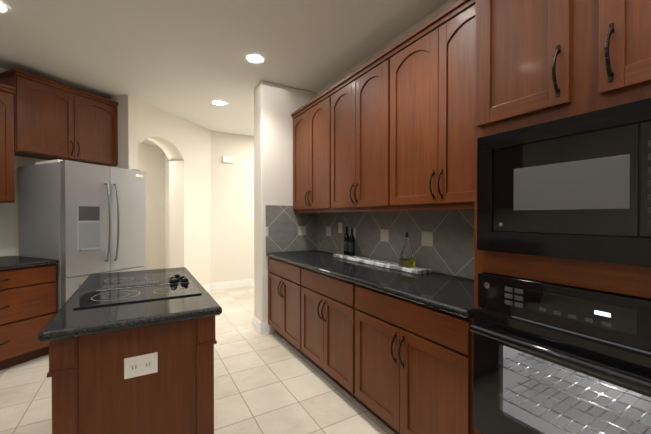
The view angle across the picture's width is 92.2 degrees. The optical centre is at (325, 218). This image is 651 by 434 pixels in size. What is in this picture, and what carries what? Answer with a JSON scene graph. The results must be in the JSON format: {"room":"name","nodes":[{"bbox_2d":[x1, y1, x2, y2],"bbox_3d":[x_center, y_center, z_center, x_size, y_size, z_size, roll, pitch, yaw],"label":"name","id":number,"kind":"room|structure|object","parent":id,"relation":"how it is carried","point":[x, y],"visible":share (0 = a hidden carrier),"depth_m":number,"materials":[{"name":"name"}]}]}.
{"room":"kitchen","nodes":[
{"label":"kitchen","id":0,"kind":"room"},
{"bbox_2d":[0,67,48,256],"bbox_3d":[-3.837,-0.121,2.277,0.120,2.870,4.422,0,0,23],"label":"wall","id":1,"kind":"structure","parent":0,"point":[9,239],"depth_m":3.32,"materials":[{"name":"beige paint"}]},
{"bbox_2d":[0,83,15,202],"bbox_3d":[-3.379,-0.710,2.755,0.331,1.100,0.869,0,0,23],"label":"upper cabinet","id":2,"kind":"object","parent":1,"relation":"attached to","point":[7,187],"depth_m":3.03,"materials":[{"name":"brown wood"}]},
{"bbox_2d":[0,68,118,166],"bbox_3d":[-2.984,-1.081,3.615,0.369,0.808,1.048,0,0,23],"label":"upper cabinet","id":3,"kind":"object","parent":1,"relation":"attached to","point":[53,120],"visible":0.98,"depth_m":3.44,"materials":[{"name":"brown wood"}]},
{"bbox_2d":[128,95,137,169],"bbox_3d":[-2.469,-0.135,4.029,0.002,2.870,0.120,0,0,23],"label":"wall","id":4,"kind":"structure","parent":0,"point":[132,101],"depth_m":4.02,"materials":[{"name":"beige paint"}]},
{"bbox_2d":[138,143,164,269],"bbox_3d":[-4.130,-0.147,5.601,0.120,2.870,3.500,0,0,14],"label":"wall","id":5,"kind":"structure","parent":0,"point":[153,162],"depth_m":6.86,"materials":[{"name":"beige paint"}]},
{"bbox_2d":[111,95,210,285],"bbox_3d":[-2.409,-0.141,4.865,0.280,2.870,1.770,0,0,14],"label":"wall","id":6,"kind":"structure","parent":0,"point":[183,144],"depth_m":5.02,"materials":[{"name":"beige paint"}]},
{"bbox_2d":[203,283,210,291],"bbox_3d":[-2.148,1.223,5.297,0.016,0.135,0.664,0,0,14],"label":"baseboard","id":7,"kind":"structure","parent":6,"relation":"attached to","point":[207,287],"depth_m":5.53,"materials":[{"name":"white wood"}]},
{"bbox_2d":[165,154,169,268],"bbox_3d":[-2.854,-0.158,7.018,1.650,2.870,0.120,0,0,14],"label":"wall","id":8,"kind":"structure","parent":0,"point":[167,261],"depth_m":7.15,"materials":[{"name":"beige paint"}]},
{"bbox_2d":[0,286,395,433],"bbox_3d":[-1.526,1.340,2.775,8.800,0.060,11.600,0,1,-31],"label":"floor","id":9,"kind":"structure","parent":0,"point":[273,383],"depth_m":2.39,"materials":[{"name":"tile"}]},
{"bbox_2d":[0,263,56,369],"bbox_3d":[-3.131,0.870,2.754,0.797,0.880,0.932,0,0,23],"label":"base cabinet","id":10,"kind":"object","parent":9,"relation":"on","point":[28,299],"depth_m":2.80,"materials":[{"name":"brown wood"}]},
{"bbox_2d":[0,255,58,270],"bbox_3d":[-3.446,0.415,1.985,0.826,0.038,2.588,0,0,23],"label":"countertop","id":11,"kind":"structure","parent":10,"relation":"on","point":[7,263],"depth_m":2.87,"materials":[{"name":"black stone"}]},
{"bbox_2d":[18,160,145,311],"bbox_3d":[-2.665,0.363,3.527,0.921,1.882,0.840,0,0,23],"label":"fridge","id":12,"kind":"object","parent":9,"relation":"on","point":[81,222],"visible":0.69,"depth_m":3.21,"materials":[{"name":"grey metal"}]},
{"bbox_2d":[35,159,61,164],"bbox_3d":[-2.764,-0.565,3.141,0.400,0.028,0.054,0,0,23],"label":"box","id":13,"kind":"object","parent":12,"relation":"on","point":[49,161],"visible":0.65,"depth_m":3.11,"materials":[{"name":"white"}]},
{"bbox_2d":[47,319,216,433],"bbox_3d":[-1.082,0.878,1.843,0.596,0.879,1.276,0,1,-31],"label":"kitchen island","id":14,"kind":"object","parent":9,"relation":"on","point":[143,367],"depth_m":1.30,"materials":[{"name":"brown wood"}]},
{"bbox_2d":[38,267,221,342],"bbox_3d":[-1.082,0.417,1.840,0.640,0.040,1.330,0,1,-31],"label":"island countertop","id":15,"kind":"structure","parent":14,"relation":"on","point":[68,323],"depth_m":1.34,"materials":[{"name":"black stone"}]},
{"bbox_2d":[73,271,201,308],"bbox_3d":[-1.088,0.376,1.865,0.535,0.041,0.800,0,1,-31],"label":"cooktop","id":16,"kind":"object","parent":15,"relation":"in","point":[105,291],"visible":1,"depth_m":1.74,"materials":[{"name":"black glass"}]},
{"bbox_2d":[268,258,301,353],"bbox_3d":[-0.150,0.865,3.344,0.642,0.880,0.929,0,1,-31],"label":"base cabinet","id":17,"kind":"object","parent":9,"relation":"on","point":[284,280],"depth_m":3.14,"materials":[{"name":"brown wood"}]},
{"bbox_2d":[302,270,357,400],"bbox_3d":[0.261,0.871,2.650,0.642,0.880,0.958,0,1,-31],"label":"base cabinet","id":18,"kind":"object","parent":9,"relation":"on","point":[329,306],"depth_m":2.39,"materials":[{"name":"brown wood"}]},
{"bbox_2d":[358,286,473,433],"bbox_3d":[0.674,0.876,1.951,0.642,0.880,0.943,0,1,-31],"label":"base cabinet","id":19,"kind":"object","parent":9,"relation":"on","point":[392,350],"depth_m":1.67,"materials":[{"name":"brown wood"}]},
{"bbox_2d":[266,250,473,321],"bbox_3d":[0.255,0.410,2.635,0.664,0.038,2.554,0,1,-31],"label":"countertop","id":20,"kind":"structure","parent":19,"relation":"on","point":[450,294],"depth_m":2.02,"materials":[{"name":"black stone"}]},
{"bbox_2d":[333,253,431,273],"bbox_3d":[0.427,0.376,2.750,0.145,0.027,1.140,0,1,-31],"label":"marble board","id":21,"kind":"object","parent":20,"relation":"on","point":[393,265],"visible":0.88,"depth_m":2.59,"materials":[{"name":"white stone"}]},
{"bbox_2d":[343,226,348,254],"bbox_3d":[0.210,0.217,3.120,0.063,0.284,0.062,0,1,-31],"label":"wine bottle","id":22,"kind":"object","parent":21,"relation":"on","point":[346,244],"visible":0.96,"depth_m":3.10,"materials":[{"name":"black glass"}]},
{"bbox_2d":[349,228,354,255],"bbox_3d":[0.257,0.225,3.061,0.063,0.269,0.062,0,1,-31],"label":"wine bottle","id":23,"kind":"object","parent":21,"relation":"on","point":[351,245],"visible":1,"depth_m":3.04,"materials":[{"name":"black glass"}]},
{"bbox_2d":[398,232,415,267],"bbox_3d":[0.628,0.233,2.414,0.132,0.262,0.131,0,1,-31],"label":"cruet","id":24,"kind":"object","parent":21,"relation":"on","point":[406,259],"visible":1,"depth_m":2.38,"materials":[{"name":"clear glass"}]},
{"bbox_2d":[470,0,650,433],"bbox_3d":[1.075,0.048,1.167,0.743,2.548,0.828,0,1,-31],"label":"tall cabinet","id":25,"kind":"object","parent":9,"relation":"on","point":[560,327],"visible":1,"depth_m":1.07,"materials":[{"name":"brown wood"}]},
{"bbox_2d":[470,272,650,433],"bbox_3d":[0.928,0.583,1.084,0.401,0.700,0.728,0,1,-31],"label":"oven","id":26,"kind":"object","parent":25,"relation":"in","point":[551,356],"depth_m":1.07,"materials":[{"name":"black metal"}]},
{"bbox_2d":[477,98,650,266],"bbox_3d":[0.966,-0.105,1.101,0.314,0.475,0.728,0,1,-31],"label":"microwave","id":27,"kind":"object","parent":25,"relation":"in","point":[574,188],"depth_m":1.04,"materials":[{"name":"black metal"}]},
{"bbox_2d":[0,0,447,147],"bbox_3d":[-1.526,-1.590,2.752,8.800,0.060,11.600,0,1,-31],"label":"ceiling","id":28,"kind":"structure","parent":0,"point":[185,60],"depth_m":2.80,"materials":[{"name":"white paint"}]},
{"bbox_2d":[0,2,10,13],"bbox_3d":[-2.416,-1.553,2.272,0.190,0.005,0.190,0,1,-31],"label":"recessed light","id":29,"kind":"object","parent":28,"relation":"in","point":[5,8],"visible":1,"depth_m":2.32,"materials":[{"name":"white"}]},
{"bbox_2d":[211,101,225,105],"bbox_3d":[-1.444,-1.568,4.242,0.190,0.005,0.190,0,1,-31],"label":"recessed light","id":30,"kind":"object","parent":28,"relation":"in","point":[219,103],"visible":1,"depth_m":4.25,"materials":[{"name":"white"}]},
{"bbox_2d":[246,54,264,63],"bbox_3d":[-0.682,-1.559,3.054,0.190,0.005,0.190,0,1,-31],"label":"recessed light","id":31,"kind":"object","parent":28,"relation":"in","point":[253,58],"visible":1,"depth_m":3.06,"materials":[{"name":"white"}]},
{"bbox_2d":[210,131,253,282],"bbox_3d":[-1.193,-0.152,6.226,2.140,2.870,0.120,0,1,-31],"label":"wall","id":32,"kind":"structure","parent":0,"point":[232,223],"depth_m":5.83,"materials":[{"name":"beige paint"}]},
{"bbox_2d":[222,156,232,162],"bbox_3d":[-1.796,-1.093,5.764,0.190,0.120,0.045,0,1,-31],"label":"door chime","id":33,"kind":"object","parent":32,"relation":"attached to","point":[227,159],"visible":0.96,"depth_m":5.74,"materials":[{"name":"white plastic"}]},
{"bbox_2d":[211,279,253,290],"bbox_3d":[-1.201,1.216,6.152,2.000,0.135,0.016,0,1,-31],"label":"baseboard","id":34,"kind":"structure","parent":32,"relation":"attached to","point":[231,284],"depth_m":5.83,"materials":[{"name":"white wood"}]},
{"bbox_2d":[254,81,316,321],"bbox_3d":[-0.437,-0.134,3.873,0.835,2.870,0.280,0,1,-31],"label":"wall","id":35,"kind":"structure","parent":0,"point":[276,106],"depth_m":3.63,"materials":[{"name":"beige paint"}]},
{"bbox_2d":[252,316,260,333],"bbox_3d":[-0.803,1.235,3.667,0.016,0.135,0.279,0,1,-31],"label":"baseboard","id":36,"kind":"structure","parent":35,"relation":"attached to","point":[255,323],"depth_m":3.67,"materials":[{"name":"white wood"}]},
{"bbox_2d":[260,321,275,334],"bbox_3d":[-0.652,1.236,3.584,0.191,0.135,0.016,0,1,-31],"label":"baseboard","id":37,"kind":"structure","parent":35,"relation":"attached to","point":[265,327],"depth_m":3.56,"materials":[{"name":"white wood"}]},
{"bbox_2d":[266,205,315,252],"bbox_3d":[-0.397,0.112,3.730,0.656,0.539,0.009,0,1,-31],"label":"backsplash","id":38,"kind":"structure","parent":35,"relation":"attached to","point":[288,228],"depth_m":3.70,"materials":[{"name":"tile"}]},
{"bbox_2d":[317,0,470,278],"bbox_3d":[1.286,-0.116,1.662,0.120,2.870,5.840,0,1,-31],"label":"wall","id":39,"kind":"structure","parent":0,"point":[432,14],"depth_m":2.69,"materials":[{"name":"beige paint"}]},
{"bbox_2d":[291,88,334,211],"bbox_3d":[-0.015,-0.655,3.411,0.330,1.120,0.929,0,1,-31],"label":"upper cabinet","id":40,"kind":"object","parent":39,"relation":"attached to","point":[314,123],"depth_m":3.26,"materials":[{"name":"brown wood"}]},
{"bbox_2d":[338,222,341,232],"bbox_3d":[0.161,0.095,3.421,0.006,0.114,0.070,0,1,-31],"label":"outlet","id":41,"kind":"object","parent":39,"relation":"attached to","point":[339,227],"visible":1,"depth_m":3.43,"materials":[{"name":"white plastic"}]},
{"bbox_2d":[335,48,410,211],"bbox_3d":[0.395,-0.650,2.718,0.330,1.120,0.958,0,1,-31],"label":"upper cabinet","id":42,"kind":"object","parent":39,"relation":"attached to","point":[392,128],"depth_m":2.51,"materials":[{"name":"brown wood"}]},
{"bbox_2d":[316,210,474,278],"bbox_3d":[0.615,0.150,2.672,0.009,0.479,2.854,0,1,-31],"label":"backsplash","id":43,"kind":"structure","parent":39,"relation":"attached to","point":[441,241],"depth_m":2.52,"materials":[{"name":"tile"}]},
{"bbox_2d":[395,0,474,207],"bbox_3d":[0.809,-0.644,2.019,0.330,1.120,0.943,0,1,-31],"label":"upper cabinet","id":44,"kind":"object","parent":39,"relation":"attached to","point":[435,65],"depth_m":1.91,"materials":[{"name":"brown wood"}]}
]}

